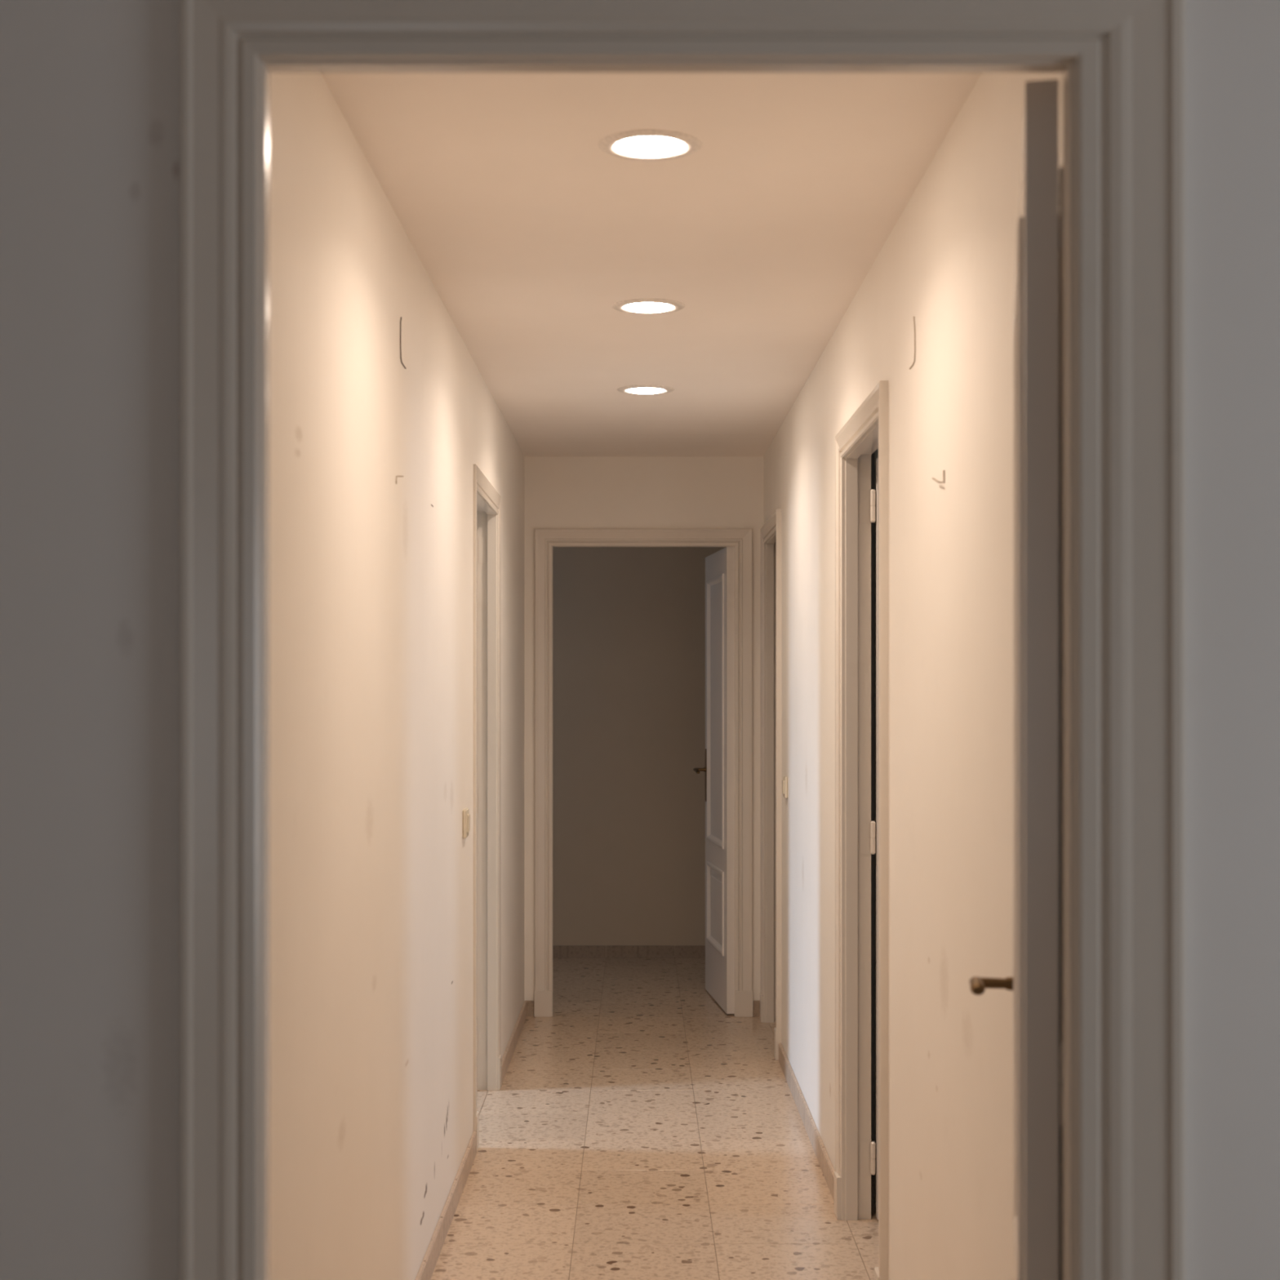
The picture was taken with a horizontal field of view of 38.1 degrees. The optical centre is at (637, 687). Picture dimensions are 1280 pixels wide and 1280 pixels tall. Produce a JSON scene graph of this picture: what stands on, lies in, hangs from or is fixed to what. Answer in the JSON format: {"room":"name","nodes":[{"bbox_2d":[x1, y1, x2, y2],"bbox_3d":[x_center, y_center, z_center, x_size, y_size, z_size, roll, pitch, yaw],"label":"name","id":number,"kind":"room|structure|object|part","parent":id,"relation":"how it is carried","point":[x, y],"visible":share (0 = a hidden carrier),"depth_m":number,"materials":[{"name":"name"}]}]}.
{"room":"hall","nodes":[
{"label":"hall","id":0,"kind":"room"},
{"bbox_2d":[269,72,524,1279],"bbox_3d":[-0.539,0.210,4.944,0.070,2.420,6.152,0,0,0],"label":"wall","id":1,"kind":"structure","parent":0,"point":[371,575],"depth_m":3.52,"materials":[{"name":"paint"}]},
{"bbox_2d":[400,316,406,368],"bbox_3d":[-0.508,-0.749,4.025,0.003,0.099,0.086,0,0,0],"label":"cable","id":2,"kind":"object","parent":1,"relation":"attached to","point":[401,317],"visible":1,"depth_m":3.99,"materials":[{"name":"beige plastic"}]},
{"bbox_2d":[462,807,470,839],"bbox_3d":[-0.494,0.392,5.370,0.016,0.084,0.090,0,0,0],"label":"light switch","id":3,"kind":"object","parent":1,"relation":"attached to","point":[465,813],"visible":1,"depth_m":5.33,"materials":[{"name":"plastic"}]},
{"bbox_2d":[415,1000,526,1279],"bbox_3d":[-0.499,1.386,4.939,0.011,0.068,6.140,0,0,0],"label":"baseboard","id":4,"kind":"structure","parent":1,"relation":"attached to","point":[425,1272],"depth_m":5.06,"materials":[{"name":"stone"}]},
{"bbox_2d":[473,464,501,1151],"bbox_3d":[-0.912,0.369,6.136,0.856,2.102,0.957,0,0,0],"label":"door frame","id":5,"kind":"structure","parent":1,"relation":"in","point":[486,500],"depth_m":6.54,"materials":[{"name":"wood"}]},
{"bbox_2d":[476,456,764,1016],"bbox_3d":[0.050,0.210,8.938,5.100,2.420,1.836,0,0,0],"label":"wall","id":6,"kind":"structure","parent":0,"point":[628,623],"depth_m":9.78,"materials":[{"name":"paint"}]},
{"bbox_2d":[552,945,705,957],"bbox_3d":[0.000,1.389,9.771,3.199,0.062,0.011,0,0,0],"label":"baseboard","id":7,"kind":"structure","parent":6,"relation":"attached to","point":[558,951],"depth_m":9.77,"materials":[{"name":"stone"}]},
{"bbox_2d":[526,1000,759,1016],"bbox_3d":[0.029,1.386,8.014,1.033,0.068,0.011,0,0,0],"label":"baseboard","id":8,"kind":"structure","parent":6,"relation":"attached to","point":[530,1004],"depth_m":8.01,"materials":[{"name":"stone"}]},
{"bbox_2d":[533,528,753,1017],"bbox_3d":[0.027,0.366,8.353,0.944,2.107,0.711,0,0,0],"label":"door","id":9,"kind":"structure","parent":6,"relation":"in","point":[728,769],"depth_m":8.01,"materials":[{"name":"wood"}]},
{"bbox_3d":[0.296,0.408,8.609,0.064,0.248,0.114,0,0,-6],"label":"handle","id":10,"kind":"part","parent":9,"relation":"part of","materials":[{"name":"gold metal"}]},
{"bbox_3d":[0.369,0.103,8.369,0.047,1.205,0.502,0,0,-6],"label":"panel moulding","id":11,"kind":"part","parent":9,"relation":"part of","materials":[{"name":"wood"}]},
{"bbox_3d":[0.369,0.991,8.369,0.047,0.369,0.502,0,0,-6],"label":"panel moulding","id":12,"kind":"part","parent":9,"relation":"part of","materials":[{"name":"wood"}]},
{"bbox_2d":[0,0,1279,1279],"bbox_3d":[0.300,0.210,1.840,4.100,2.420,0.056,0,0,0],"label":"wall","id":13,"kind":"structure","parent":0,"point":[90,89],"depth_m":1.81,"materials":[{"name":"paint"}]},
{"bbox_2d":[179,0,1185,1279],"bbox_3d":[0.053,0.365,2.156,0.993,2.109,0.729,0,0,0],"label":"door","id":14,"kind":"structure","parent":13,"relation":"in","point":[1114,1082],"depth_m":1.80,"materials":[{"name":"wood"}]},
{"bbox_3d":[0.472,0.420,2.455,0.064,0.248,0.074,0,0,11],"label":"handle","id":15,"kind":"part","parent":14,"relation":"part of","materials":[{"name":"gold metal"}]},
{"bbox_3d":[0.471,0.103,2.196,0.047,1.205,0.477,0,0,11],"label":"panel moulding","id":16,"kind":"part","parent":14,"relation":"part of","materials":[{"name":"wood"}]},
{"bbox_2d":[320,72,981,456],"bbox_3d":[0.000,-1.060,3.700,8.000,0.120,12.600,0,0,0],"label":"ceiling","id":17,"kind":"structure","parent":0,"point":[528,233],"depth_m":4.00,"materials":[{"name":"paint"}]},
{"bbox_2d":[617,384,674,395],"bbox_3d":[0.028,-1.011,6.220,0.193,0.039,0.193,0,0,0],"label":"recessed light","id":18,"kind":"object","parent":17,"relation":"in","point":[641,389],"visible":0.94,"depth_m":6.19,"materials":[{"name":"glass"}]},
{"bbox_2d":[627,387,663,394],"bbox_3d":[0.028,-0.996,6.220,0.122,0.010,0.122,0,0,0],"label":"diffuser","id":19,"kind":"object","parent":18,"relation":"attached to","point":[630,390],"depth_m":6.21,"materials":[{"name":"white plastic"}]},
{"bbox_2d":[611,297,684,314],"bbox_3d":[0.029,-1.011,4.860,0.193,0.039,0.193,0,0,0],"label":"recessed light","id":20,"kind":"object","parent":17,"relation":"in","point":[645,305],"visible":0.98,"depth_m":4.83,"materials":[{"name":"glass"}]},
{"bbox_2d":[625,302,671,312],"bbox_3d":[0.029,-0.996,4.860,0.122,0.010,0.122,0,0,0],"label":"diffuser","id":21,"kind":"object","parent":20,"relation":"attached to","point":[630,307],"depth_m":4.84,"materials":[{"name":"white plastic"}]},
{"bbox_2d":[597,128,702,160],"bbox_3d":[0.024,-1.011,3.418,0.193,0.039,0.193,0,0,0],"label":"recessed light","id":22,"kind":"object","parent":17,"relation":"in","point":[644,144],"visible":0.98,"depth_m":3.40,"materials":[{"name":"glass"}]},
{"bbox_2d":[617,136,683,157],"bbox_3d":[0.024,-0.996,3.418,0.122,0.010,0.122,0,0,0],"label":"diffuser","id":23,"kind":"object","parent":22,"relation":"attached to","point":[627,146],"depth_m":3.40,"materials":[{"name":"white plastic"}]},
{"bbox_2d":[430,957,878,1279],"bbox_3d":[0.000,1.470,3.700,8.000,0.100,12.600,0,0,0],"label":"floor","id":24,"kind":"structure","parent":0,"point":[642,1128],"depth_m":5.64,"materials":[{"name":"tile"}]},
{"bbox_2d":[871,448,878,1208],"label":"door","id":25,"kind":"structure","parent":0,"point":[873,454],"depth_m":5.42,"materials":[{"name":"paint"}]},
{"bbox_2d":[764,72,1062,1279],"bbox_3d":[0.590,0.210,4.944,0.070,2.420,6.152,0,0,0],"label":"wall","id":26,"kind":"structure","parent":0,"point":[947,263],"depth_m":3.50,"materials":[{"name":"paint"}]},
{"bbox_2d":[760,508,781,1060],"bbox_3d":[0.927,0.369,7.503,0.806,2.102,0.872,0,0,0],"label":"door frame","id":27,"kind":"structure","parent":26,"relation":"in","point":[771,531],"depth_m":7.87,"materials":[{"name":"wood"}]},
{"bbox_2d":[782,775,787,798],"bbox_3d":[0.541,0.365,6.815,0.016,0.080,0.090,0,0,0],"label":"light switch","id":28,"kind":"object","parent":26,"relation":"attached to","point":[784,782],"visible":1,"depth_m":6.77,"materials":[{"name":"plastic"}]},
{"bbox_2d":[778,1043,835,1201],"bbox_3d":[0.549,1.386,4.944,0.011,0.068,6.130,0,0,0],"label":"baseboard","id":29,"kind":"structure","parent":26,"relation":"attached to","point":[825,1164],"depth_m":5.86,"materials":[{"name":"stone"}]},
{"bbox_2d":[834,380,888,1279],"bbox_3d":[0.945,0.369,4.568,0.826,2.102,0.902,0,0,0],"label":"door frame","id":30,"kind":"structure","parent":26,"relation":"in","point":[866,431],"depth_m":4.95,"materials":[{"name":"wood"}]},
{"bbox_2d":[909,316,915,368],"bbox_3d":[0.557,-0.699,3.755,0.003,0.096,0.072,0,0,0],"label":"cable","id":31,"kind":"object","parent":26,"relation":"attached to","point":[913,317],"visible":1,"depth_m":3.72,"materials":[{"name":"beige plastic"}]},
{"bbox_2d":[932,470,944,483],"bbox_3d":[0.552,-0.383,3.401,0.012,0.023,0.061,0,0,-3],"label":"wall hook","id":32,"kind":"object","parent":26,"relation":"attached to","point":[933,478],"visible":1,"depth_m":3.37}
]}

